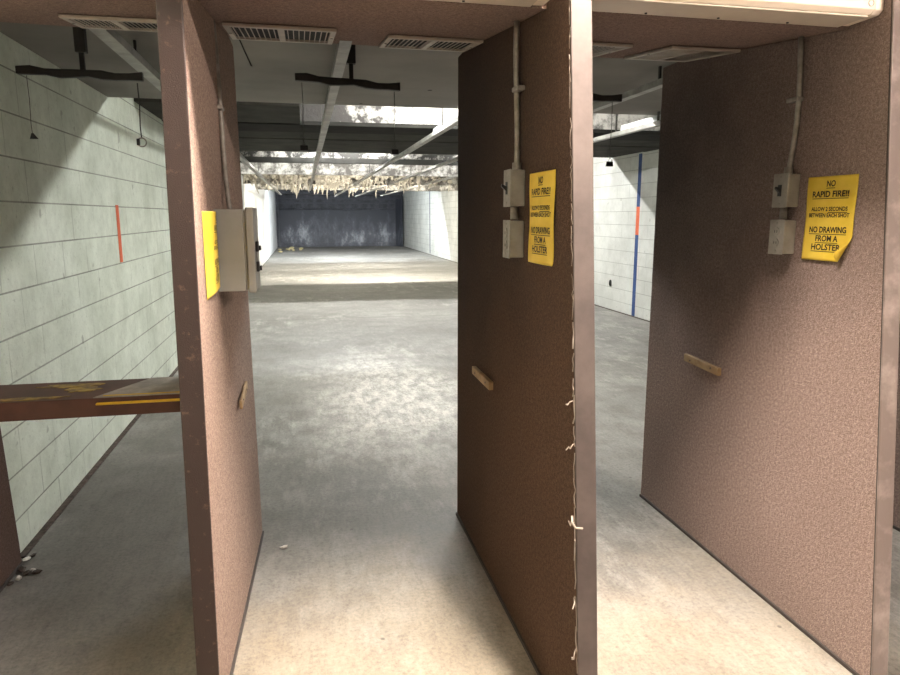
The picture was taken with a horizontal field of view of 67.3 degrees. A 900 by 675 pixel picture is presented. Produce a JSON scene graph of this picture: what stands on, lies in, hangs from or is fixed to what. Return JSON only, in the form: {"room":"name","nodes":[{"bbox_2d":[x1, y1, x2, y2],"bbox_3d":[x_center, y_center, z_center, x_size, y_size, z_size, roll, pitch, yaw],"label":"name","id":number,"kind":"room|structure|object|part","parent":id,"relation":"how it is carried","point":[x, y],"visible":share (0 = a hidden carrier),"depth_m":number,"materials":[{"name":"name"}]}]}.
{"room":"sports facility","nodes":[
{"label":"sports facility","id":0,"kind":"room"},
{"bbox_2d":[0,32,274,552],"bbox_3d":[-4.661,-2.688,14.921,0.200,3.000,38.000,-2,10,-12],"label":"wall","id":1,"kind":"structure","parent":0,"point":[71,311],"depth_m":3.82,"materials":[{"name":"white brick"}]},
{"bbox_2d":[115,205,122,261],"bbox_3d":[-2.372,-0.744,4.848,0.002,0.405,0.075,-2,10,-12],"label":"painted stripe","id":2,"kind":"object","parent":1,"relation":"attached to","point":[116,206],"visible":1,"depth_m":4.84,"materials":[{"name":"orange paint"}]},
{"bbox_2d":[21,247,277,557],"bbox_3d":[-5.124,-1.698,17.867,0.030,0.008,30.880,-2,10,-12],"label":"baseboard","id":3,"kind":"structure","parent":1,"relation":"attached to","point":[43,530],"depth_m":3.72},
{"bbox_2d":[134,98,299,123],"bbox_3d":[-2.010,-2.022,6.063,1.296,0.030,1.090,-2,10,-12],"label":"ceiling baffle","id":4,"kind":"structure","parent":1,"relation":"attached to","point":[257,112],"depth_m":5.93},
{"bbox_2d":[241,175,253,208],"bbox_3d":[-4.640,-2.459,15.424,0.029,2.348,5.280,-2,10,-12],"label":"wall panel","id":5,"kind":"object","parent":1,"relation":"attached to","point":[247,189],"visible":0.02,"depth_m":15.82,"materials":[{"name":"white paint"}]},
{"bbox_2d":[253,184,269,265],"bbox_3d":[-5.923,-3.572,21.346,0.029,2.438,6.960,-2,10,-12],"label":"wall panel","id":6,"kind":"object","parent":1,"relation":"attached to","point":[260,200],"visible":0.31,"depth_m":21.18,"materials":[{"name":"white paint"}]},
{"bbox_2d":[267,190,276,255],"bbox_3d":[-7.415,-4.848,28.232,0.029,2.508,7.280,-2,10,-12],"label":"wall panel","id":7,"kind":"object","parent":1,"relation":"attached to","point":[270,195],"visible":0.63,"depth_m":27.59,"materials":[{"name":"white paint"}]},
{"bbox_2d":[240,151,457,165],"bbox_3d":[-0.614,-2.993,10.974,6.112,0.369,0.080,-2,10,-12],"label":"ceiling baffle","id":8,"kind":"structure","parent":1,"relation":"attached to","point":[251,156],"depth_m":10.74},
{"bbox_3d":[-0.615,-3.035,10.971,6.112,0.285,0.030,-2,10,-12],"label":"panel","id":9,"kind":"part","parent":8,"relation":"part of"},
{"bbox_2d":[242,174,457,185],"bbox_3d":[-1.597,-3.906,15.495,6.112,0.795,0.050,-2,10,-12],"label":"ceiling baffle","id":10,"kind":"structure","parent":1,"relation":"attached to","point":[454,180],"depth_m":15.58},
{"bbox_2d":[243,174,451,197],"bbox_3d":[-2.687,-3.947,17.264,4.670,0.804,4.620,-2,10,-12],"label":"insulation","id":11,"kind":"object","parent":10,"relation":"hanging from","point":[331,182],"visible":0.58,"depth_m":15.10},
{"bbox_2d":[162,120,659,157],"bbox_3d":[-0.096,-2.473,8.598,6.112,0.040,3.130,-2,10,-12],"label":"ceiling baffle","id":12,"kind":"structure","parent":1,"relation":"attached to","point":[341,137],"depth_m":8.05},
{"bbox_2d":[299,104,659,130],"bbox_3d":[0.217,-2.511,7.096,6.112,0.563,0.040,-2,10,-12],"label":"ceiling baffle","id":13,"kind":"structure","parent":12,"relation":"on","point":[308,112],"depth_m":6.95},
{"bbox_2d":[0,22,676,114],"bbox_3d":[0.872,-1.588,4.136,6.120,0.040,2.450,-2,10,-12],"label":"ceiling","id":14,"kind":"structure","parent":0,"point":[426,78],"depth_m":3.83,"materials":[{"name":"grey concrete"}]},
{"bbox_2d":[15,27,143,81],"bbox_3d":[-1.623,-1.243,2.957,0.510,0.217,0.040,-2,10,-12],"label":"hanger","id":15,"kind":"object","parent":14,"relation":"hanging from","point":[79,34],"visible":0.96,"depth_m":2.95,"materials":[{"name":"black metal"}]},
{"bbox_2d":[26,75,37,138],"bbox_3d":[-1.831,-1.006,2.955,0.034,0.266,0.006,-2,10,-12],"label":"wire","id":16,"kind":"object","parent":15,"relation":"hanging from","point":[33,136],"visible":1,"depth_m":2.97,"materials":[{"name":"black metal"}]},
{"bbox_3d":[-1.613,-1.213,2.965,0.020,0.086,0.018,-2,10,-12],"label":"post","id":17,"kind":"part","parent":15,"relation":"part of","materials":[{"name":"black metal"}]},
{"bbox_2d":[136,83,146,146],"bbox_3d":[-1.399,-1.001,3.049,0.044,0.278,0.012,-2,10,-12],"label":"wire","id":18,"kind":"object","parent":15,"relation":"hanging from","point":[141,137],"visible":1,"depth_m":3.06,"materials":[{"name":"black metal"}]},
{"bbox_2d":[239,40,251,65],"bbox_3d":[-0.892,-1.258,2.905,0.071,0.172,0.006,-2,10,-12],"label":"loose cable","id":19,"kind":"object","parent":14,"relation":"hanging from","point":[239,40],"visible":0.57,"depth_m":2.91,"materials":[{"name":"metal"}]},
{"bbox_2d":[295,45,399,91],"bbox_3d":[-0.483,-1.287,3.196,0.493,0.216,0.040,-2,10,-12],"label":"hanger","id":20,"kind":"object","parent":14,"relation":"hanging from","point":[351,60],"visible":0.93,"depth_m":3.19,"materials":[{"name":"black metal"}]},
{"bbox_2d":[300,82,307,150],"bbox_3d":[-0.696,-1.043,3.199,0.036,0.309,0.020,-2,10,-12],"label":"wire","id":21,"kind":"object","parent":20,"relation":"hanging from","point":[302,147],"visible":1,"depth_m":3.21,"materials":[{"name":"black metal"}]},
{"bbox_3d":[-0.469,-1.263,3.203,0.020,0.082,0.018,-2,10,-12],"label":"post","id":22,"kind":"part","parent":20,"relation":"part of","materials":[{"name":"black metal"}]},
{"bbox_2d":[391,92,398,154],"bbox_3d":[-0.270,-1.042,3.291,0.036,0.294,0.020,-2,10,-12],"label":"wire","id":23,"kind":"object","parent":20,"relation":"hanging from","point":[393,151],"visible":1,"depth_m":3.30,"materials":[{"name":"black metal"}]},
{"bbox_2d":[593,93,621,101],"bbox_3d":[0.641,-1.323,3.433,0.500,0.230,0.040,-2,10,-12],"label":"hanger","id":24,"kind":"object","parent":14,"relation":"hanging from","point":[596,97],"visible":0.25,"depth_m":3.47,"materials":[{"name":"black metal"}]},
{"bbox_2d":[605,102,612,166],"bbox_3d":[0.838,-1.059,3.528,0.036,0.324,0.020,-2,10,-12],"label":"wire","id":25,"kind":"object","parent":24,"relation":"hanging from","point":[608,164],"visible":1,"depth_m":3.54,"materials":[{"name":"black plastic"}]},
{"bbox_2d":[0,246,899,674],"bbox_3d":[-1.550,-1.212,15.757,6.520,0.200,38.200,-2,10,-12],"label":"floor","id":26,"kind":"structure","parent":0,"point":[354,349],"depth_m":3.17,"materials":[{"name":"concrete"}]},
{"bbox_2d":[0,428,22,592],"bbox_3d":[-1.802,0.673,2.494,0.044,0.789,0.820,-2,10,-12],"label":"support","id":27,"kind":"object","parent":26,"relation":"on","point":[10,555],"visible":1,"depth_m":2.83,"materials":[{"name":"brown wood"}]},
{"bbox_2d":[0,376,180,421],"bbox_3d":[-1.364,0.225,2.541,0.952,0.072,0.309,-2,10,-12],"label":"shelf","id":28,"kind":"object","parent":27,"relation":"on","point":[60,400],"visible":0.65,"depth_m":2.44,"materials":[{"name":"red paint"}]},
{"bbox_2d":[18,566,25,571],"bbox_3d":[-1.834,0.994,2.896,0.029,0.018,0.051,-4,11,-24],"label":"scrap","id":29,"kind":"object","parent":26,"relation":"on","point":[22,568],"visible":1,"depth_m":2.89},
{"bbox_2d":[22,570,32,574],"bbox_3d":[-1.798,0.999,2.877,0.025,0.013,0.047,4,11,19],"label":"scrap","id":30,"kind":"object","parent":26,"relation":"on","point":[27,572],"visible":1,"depth_m":2.87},
{"bbox_2d":[30,569,41,574],"bbox_3d":[-1.762,0.998,2.881,0.028,0.016,0.047,8,13,36],"label":"scrap","id":31,"kind":"object","parent":26,"relation":"on","point":[37,571],"visible":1,"depth_m":2.87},
{"bbox_2d":[155,0,263,674],"bbox_3d":[-0.826,-0.039,2.445,0.091,2.207,1.238,-2,10,-10],"label":"divider","id":32,"kind":"object","parent":26,"relation":"on","point":[214,352],"visible":0.98,"depth_m":2.00,"materials":[{"name":"brown carpet"}]},
{"bbox_3d":[-0.713,0.091,1.857,0.086,2.158,0.011,-2,10,-12],"label":"edge trim","id":33,"kind":"part","parent":32,"relation":"part of","materials":[{"name":"brown paint"}]},
{"bbox_2d":[202,211,219,299],"bbox_3d":[-0.721,-0.256,2.064,0.014,0.255,0.230,-2,10,-9],"label":"warning sign","id":34,"kind":"object","parent":32,"relation":"attached to","point":[208,217],"visible":1,"depth_m":2.01,"materials":[{"name":"yellow paper"}]},
{"bbox_2d":[214,20,231,208],"bbox_3d":[-0.789,-0.759,2.332,0.033,0.632,0.101,-4,11,-22],"label":"conduit","id":35,"kind":"object","parent":32,"relation":"attached to","point":[220,107],"visible":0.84,"depth_m":2.35,"materials":[{"name":"grey metal"}]},
{"bbox_2d":[214,207,261,292],"bbox_3d":[-0.710,-0.300,2.296,0.141,0.278,0.210,-2,10,-12],"label":"electrical box","id":36,"kind":"object","parent":32,"relation":"attached to","point":[239,247],"visible":1,"depth_m":2.20,"materials":[{"name":"beige metal"}]},
{"bbox_3d":[-0.671,-0.301,2.304,0.025,0.278,0.210,-2,10,-12],"label":"lid","id":37,"kind":"part","parent":36,"relation":"part of","materials":[{"name":"beige metal"}]},
{"bbox_2d":[239,381,247,408],"bbox_3d":[-0.823,0.228,2.699,0.012,0.049,0.260,-2,10,-12],"label":"cleat","id":38,"kind":"object","parent":32,"relation":"attached to","point":[245,387],"visible":1,"depth_m":2.67,"materials":[{"name":"brown wood"}]},
{"bbox_2d":[275,190,403,246],"bbox_3d":[-5.331,-5.929,32.945,6.100,2.990,1.100,-2,10,-12],"label":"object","id":39,"kind":"object","parent":26,"relation":"on","point":[345,219],"visible":0.88,"depth_m":33.15,"materials":[{"name":"metal"}]},
{"bbox_3d":[-8.239,-5.564,32.298,0.120,2.499,0.240,-2,10,-12],"label":"post","id":40,"kind":"part","parent":39,"relation":"part of","materials":[{"name":"metal"}]},
{"bbox_3d":[-5.383,-5.377,33.292,6.100,1.780,0.300,-2,10,-12],"label":"impact plate","id":41,"kind":"part","parent":39,"relation":"part of","materials":[{"name":"metal"}]},
{"bbox_3d":[-5.346,-4.569,33.259,6.100,0.199,0.040,-2,10,-12],"label":"foot plate","id":42,"kind":"part","parent":39,"relation":"part of","materials":[{"name":"metal"}]},
{"bbox_3d":[-5.362,-7.190,32.867,6.100,0.480,0.800,-2,10,-12],"label":"plate","id":43,"kind":"part","parent":39,"relation":"part of","materials":[{"name":"metal"}]},
{"bbox_2d":[278,195,399,207],"bbox_3d":[-5.425,-6.686,33.255,6.100,0.630,0.100,-2,10,-12],"label":"ceiling baffle","id":44,"kind":"object","parent":39,"relation":"attached to","point":[284,201],"depth_m":33.15,"materials":[{"name":"metal"}]},
{"bbox_3d":[-2.390,-5.785,33.524,0.120,2.499,0.240,-2,10,-12],"label":"post","id":45,"kind":"part","parent":39,"relation":"part of","materials":[{"name":"metal"}]},
{"bbox_2d":[456,0,597,674],"bbox_3d":[0.215,-0.047,2.493,0.097,2.207,1.595,-2,10,-12],"label":"divider","id":46,"kind":"object","parent":26,"relation":"on","point":[526,445],"visible":1,"depth_m":2.18,"materials":[{"name":"brown carpet"}]},
{"bbox_2d":[472,366,492,389],"bbox_3d":[0.132,0.166,2.801,0.020,0.038,0.280,-2,10,-12],"label":"cleat","id":47,"kind":"object","parent":46,"relation":"attached to","point":[476,371],"visible":1,"depth_m":2.77,"materials":[{"name":"brown wood"}]},
{"bbox_2d":[501,169,524,206],"bbox_3d":[0.203,-0.492,2.230,0.071,0.120,0.078,-2,10,-12],"label":"switch box","id":48,"kind":"object","parent":46,"relation":"attached to","point":[514,180],"visible":1,"depth_m":2.20,"materials":[{"name":"grey metal"}]},
{"bbox_3d":[0.189,-0.492,2.228,0.004,0.120,0.078,-2,10,-12],"label":"plate","id":49,"kind":"part","parent":48,"relation":"part of","materials":[{"name":"grey metal"}]},
{"bbox_2d":[503,220,523,258],"bbox_3d":[0.210,-0.330,2.261,0.055,0.125,0.078,-2,10,-12],"label":"outlet box","id":50,"kind":"object","parent":46,"relation":"attached to","point":[513,231],"visible":1,"depth_m":2.23,"materials":[{"name":"grey metal"}]},
{"bbox_3d":[0.189,-0.329,2.257,0.004,0.125,0.078,-2,10,-12],"label":"plate","id":51,"kind":"part","parent":50,"relation":"part of","materials":[{"name":"grey metal"}]},
{"bbox_2d":[510,21,524,218],"bbox_3d":[0.219,-0.703,2.206,0.034,0.625,0.060,-2,10,-12],"label":"conduit","id":52,"kind":"object","parent":46,"relation":"attached to","point":[517,88],"visible":0.99,"depth_m":2.21,"materials":[{"name":"grey metal"}]},
{"bbox_2d":[528,169,555,265],"bbox_3d":[0.275,-0.362,2.054,0.008,0.276,0.222,-2,10,-12],"label":"warning sign","id":53,"kind":"object","parent":46,"relation":"attached to","point":[542,185],"visible":1,"depth_m":2.04,"materials":[{"name":"yellow paper"}]},
{"bbox_3d":[0.369,0.092,1.851,0.060,2.158,0.247,-2,10,-12],"label":"edge trim","id":54,"kind":"part","parent":46,"relation":"part of","materials":[{"name":"brown paint"}]},
{"bbox_2d":[639,0,899,674],"bbox_3d":[1.224,-0.091,2.737,0.070,2.207,1.560,-2,10,-12],"label":"divider","id":55,"kind":"object","parent":26,"relation":"on","point":[779,465],"visible":0.82,"depth_m":2.52,"materials":[{"name":"brown carpet"}]},
{"bbox_2d":[684,353,720,375],"bbox_3d":[1.130,0.120,3.035,0.020,0.046,0.270,-2,10,-12],"label":"cleat","id":56,"kind":"object","parent":55,"relation":"attached to","point":[702,364],"visible":1,"depth_m":3.01,"materials":[{"name":"brown wood"}]},
{"bbox_2d":[768,220,795,254],"bbox_3d":[1.213,-0.367,2.471,0.055,0.125,0.078,-2,10,-12],"label":"outlet box","id":57,"kind":"object","parent":55,"relation":"attached to","point":[782,232],"visible":1,"depth_m":2.44,"materials":[{"name":"grey metal"}]},
{"bbox_2d":[772,238,778,246],"bbox_3d":[1.188,-0.347,2.470,0.003,0.033,0.033,-2,10,-12],"label":"receptacle","id":58,"kind":"object","parent":57,"relation":"attached to","point":[775,241],"depth_m":2.47,"materials":[{"name":"grey plastic"}]},
{"bbox_2d":[773,227,778,235],"bbox_3d":[1.188,-0.386,2.463,0.003,0.033,0.033,-2,10,-12],"label":"receptacle","id":59,"kind":"object","parent":57,"relation":"attached to","point":[775,229],"depth_m":2.46,"materials":[{"name":"grey plastic"}]},
{"bbox_3d":[1.192,-0.367,2.467,0.004,0.125,0.078,-2,10,-12],"label":"plate","id":60,"kind":"part","parent":57,"relation":"part of","materials":[{"name":"grey metal"}]},
{"bbox_2d":[772,173,800,207],"bbox_3d":[1.205,-0.530,2.441,0.071,0.120,0.078,-2,10,-12],"label":"switch box","id":61,"kind":"object","parent":55,"relation":"attached to","point":[786,186],"visible":1,"depth_m":2.42,"materials":[{"name":"grey metal"}]},
{"bbox_3d":[1.188,-0.529,2.437,0.003,0.040,0.016,-2,10,-12],"label":"switch frame","id":62,"kind":"part","parent":61,"relation":"part of","materials":[{"name":"black plastic"}]},
{"bbox_3d":[1.192,-0.529,2.438,0.004,0.120,0.078,-2,10,-12],"label":"plate","id":63,"kind":"part","parent":61,"relation":"part of","materials":[{"name":"grey metal"}]},
{"bbox_2d":[779,36,803,218],"bbox_3d":[1.221,-0.741,2.417,0.034,0.625,0.060,-2,10,-12],"label":"conduit","id":64,"kind":"object","parent":55,"relation":"attached to","point":[799,98],"visible":0.92,"depth_m":2.38,"materials":[{"name":"grey metal"}]},
{"bbox_2d":[801,174,858,261],"bbox_3d":[1.265,-0.400,2.276,0.027,0.282,0.220,-2,10,-12],"label":"warning sign","id":65,"kind":"object","parent":55,"relation":"attached to","point":[831,200],"visible":1,"depth_m":2.27,"materials":[{"name":"yellow paper"}]},
{"bbox_3d":[1.364,0.048,2.095,0.060,2.158,0.218,-2,10,-12],"label":"edge trim","id":66,"kind":"part","parent":55,"relation":"part of","materials":[{"name":"brown paint"}]},
{"bbox_2d":[893,325,899,531],"bbox_3d":[2.227,-0.129,2.947,0.070,2.207,1.550,-2,10,-12],"label":"divider","id":67,"kind":"object","parent":26,"relation":"on","point":[896,503],"visible":0.02,"depth_m":3.26,"materials":[{"name":"brown carpet"}]},
{"bbox_2d":[403,149,658,320],"bbox_3d":[1.520,-2.921,16.217,0.200,3.000,38.000,-2,10,-12],"label":"wall","id":68,"kind":"structure","parent":0,"point":[614,187],"depth_m":10.81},
{"bbox_2d":[404,246,649,321],"bbox_3d":[0.833,-1.923,19.116,0.030,0.008,30.880,-2,10,-12],"label":"baseboard","id":69,"kind":"structure","parent":68,"relation":"attached to","point":[404,246],"depth_m":10.93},
{"bbox_2d":[631,235,637,315],"bbox_3d":[2.769,-0.922,10.126,0.002,1.216,0.100,-2,10,-12],"label":"painted stripe","id":70,"kind":"object","parent":68,"relation":"attached to","point":[636,236],"visible":1,"depth_m":10.12,"materials":[{"name":"blue paint"}]},
{"bbox_2d":[635,207,639,234],"bbox_3d":[2.769,-1.722,9.982,0.002,0.410,0.100,-2,10,-12],"label":"painted stripe","id":71,"kind":"object","parent":68,"relation":"attached to","point":[637,208],"visible":1,"depth_m":9.98,"materials":[{"name":"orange paint"}]},
{"bbox_2d":[637,153,641,206],"bbox_3d":[2.769,-2.297,9.879,0.002,0.758,0.100,-2,10,-12],"label":"painted stripe","id":72,"kind":"object","parent":68,"relation":"attached to","point":[640,155],"visible":1,"depth_m":9.88,"materials":[{"name":"blue paint"}]},
{"bbox_3d":[-2.091,-4.763,17.701,6.120,0.100,32.600,-2,10,-12],"label":"ceiling","id":73,"kind":"structure","parent":0,"visible":0},
{"bbox_2d":[89,29,281,194],"bbox_3d":[-3.588,-3.431,12.864,0.060,0.792,21.550,-2,10,-12],"label":"rail","id":74,"kind":"object","parent":73,"relation":"hanging from","point":[111,38],"visible":0.43,"depth_m":3.12,"materials":[{"name":"metal"}]},
{"bbox_3d":[-1.479,-1.341,3.178,0.012,0.104,0.016,-2,10,-12],"label":"hanger rod","id":75,"kind":"part","parent":74,"relation":"part of","materials":[{"name":"metal"}]},
{"bbox_2d":[309,40,351,190],"bbox_3d":[-2.200,-3.075,10.891,0.050,0.792,17.050,-2,10,-12],"label":"rail","id":76,"kind":"object","parent":73,"relation":"hanging from","point":[343,47],"visible":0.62,"depth_m":4.07,"materials":[{"name":"metal"}]},
{"bbox_2d":[240,162,457,176],"bbox_3d":[-1.075,-3.502,13.078,6.112,0.733,0.040,-2,10,-12],"label":"ceiling baffle","id":77,"kind":"structure","parent":73,"relation":"hanging from","point":[264,168],"depth_m":12.91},
{"bbox_2d":[257,184,457,190],"bbox_3d":[-2.492,-4.667,19.631,6.112,0.765,0.050,-2,10,-12],"label":"ceiling baffle","id":78,"kind":"structure","parent":73,"relation":"hanging from","point":[389,187],"depth_m":19.82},
{"bbox_2d":[336,190,389,190],"bbox_3d":[-3.326,-5.424,23.470,6.112,0.635,0.050,-2,10,-12],"label":"ceiling baffle","id":79,"kind":"structure","parent":73,"relation":"hanging from","point":[336,190],"depth_m":23.58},
{"bbox_2d":[334,108,457,196],"bbox_3d":[-1.914,-3.675,14.221,0.050,0.792,23.550,-2,10,-12],"label":"rail","id":80,"kind":"object","parent":73,"relation":"hanging from","point":[454,122],"visible":0.33,"depth_m":6.91,"materials":[{"name":"metal"}]},
{"bbox_3d":[-0.065,-2.139,5.678,0.012,0.788,0.016,-2,10,-12],"label":"hanger rod","id":81,"kind":"part","parent":80,"relation":"part of","materials":[{"name":"metal"}]},
{"bbox_2d":[433,113,457,131],"bbox_3d":[0.011,-1.785,5.602,0.059,0.055,1.400,-2,10,-12],"label":"channel","id":82,"kind":"object","parent":80,"relation":"on","point":[455,115],"visible":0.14,"depth_m":5.67,"materials":[{"name":"white metal"}]},
{"bbox_2d":[355,66,662,196],"bbox_3d":[-1.140,-3.686,14.283,0.050,0.792,23.350,-2,10,-12],"label":"rail","id":83,"kind":"object","parent":73,"relation":"hanging from","point":[657,84],"visible":0.43,"depth_m":4.25,"materials":[{"name":"metal"}]},
{"bbox_3d":[1.157,-1.441,3.731,0.012,0.104,0.016,-2,10,-12],"label":"hanger rod","id":84,"kind":"part","parent":83,"relation":"part of","materials":[{"name":"metal"}]},
{"bbox_2d":[380,111,660,195],"bbox_3d":[-0.202,-3.604,13.825,0.050,0.792,22.050,-2,10,-12],"label":"rail","id":85,"kind":"object","parent":73,"relation":"hanging from","point":[654,124],"visible":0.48,"depth_m":6.04,"materials":[{"name":"metal"}]},
{"bbox_3d":[1.490,-2.197,6.004,0.012,0.788,0.016,-2,10,-12],"label":"hanger rod","id":86,"kind":"part","parent":85,"relation":"part of","materials":[{"name":"metal"}]},
{"bbox_2d":[620,114,660,130],"bbox_3d":[1.680,-1.748,5.399,0.059,0.055,1.300,-2,10,-12],"label":"fluorescent light","id":87,"kind":"object","parent":85,"relation":"on","point":[654,118],"visible":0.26,"depth_m":5.67,"materials":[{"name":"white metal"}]},
{"bbox_3d":[1.298,-1.485,2.123,6.120,0.830,0.060,-2,10,-12],"label":"wall","id":88,"kind":"structure","parent":0,"visible":0},
{"bbox_2d":[0,0,849,58],"bbox_3d":[1.190,-1.192,2.692,6.120,0.208,1.100,-2,10,-12],"label":"ceiling","id":89,"kind":"structure","parent":88,"relation":"attached to","point":[361,22],"depth_m":2.21,"materials":[{"name":"brown carpet"}]},
{"bbox_2d":[58,14,156,31],"bbox_3d":[-1.172,-1.114,2.403,0.325,0.040,0.259,-2,10,-12],"label":"ceiling vent","id":90,"kind":"object","parent":89,"relation":"in","point":[82,21],"visible":0.74,"depth_m":2.37,"materials":[{"name":"white metal"}]},
{"bbox_2d":[222,22,336,44],"bbox_3d":[-0.636,-1.146,2.555,0.392,0.054,0.378,-2,10,-12],"label":"ceiling vent","id":91,"kind":"object","parent":89,"relation":"in","point":[237,31],"visible":1,"depth_m":2.54,"materials":[{"name":"white metal"}]},
{"bbox_2d":[379,35,483,51],"bbox_3d":[-0.085,-1.183,2.725,0.369,0.048,0.329,-2,10,-12],"label":"ceiling vent","id":92,"kind":"object","parent":89,"relation":"in","point":[391,41],"visible":1,"depth_m":2.71,"materials":[{"name":"white metal"}]},
{"bbox_2d":[431,0,548,6],"bbox_3d":[-0.190,-0.963,1.784,0.972,0.084,0.148,-2,10,-12],"label":"fluorescent light","id":93,"kind":"object","parent":89,"relation":"attached to","point":[523,3],"visible":1,"depth_m":1.91,"materials":[{"name":"beige plastic"}]},
{"bbox_2d":[592,42,632,56],"bbox_3d":[0.503,-1.183,2.774,0.350,0.054,0.378,-2,10,-12],"label":"ceiling vent","id":94,"kind":"object","parent":89,"relation":"in","point":[598,49],"visible":0.39,"depth_m":2.68,"materials":[{"name":"white metal"}]},
{"bbox_2d":[624,46,740,61],"bbox_3d":[0.970,-1.198,2.862,0.300,0.059,0.418,-2,10,-12],"label":"ceiling vent","id":95,"kind":"object","parent":89,"relation":"in","point":[671,53],"visible":1,"depth_m":2.81,"materials":[{"name":"white metal"}]},
{"bbox_2d":[592,0,883,26],"bbox_3d":[0.826,-1.001,1.997,0.958,0.084,0.148,-2,10,-12],"label":"fluorescent light","id":96,"kind":"object","parent":89,"relation":"attached to","point":[825,13],"visible":0.94,"depth_m":2.00,"materials":[{"name":"beige plastic"}]}
]}

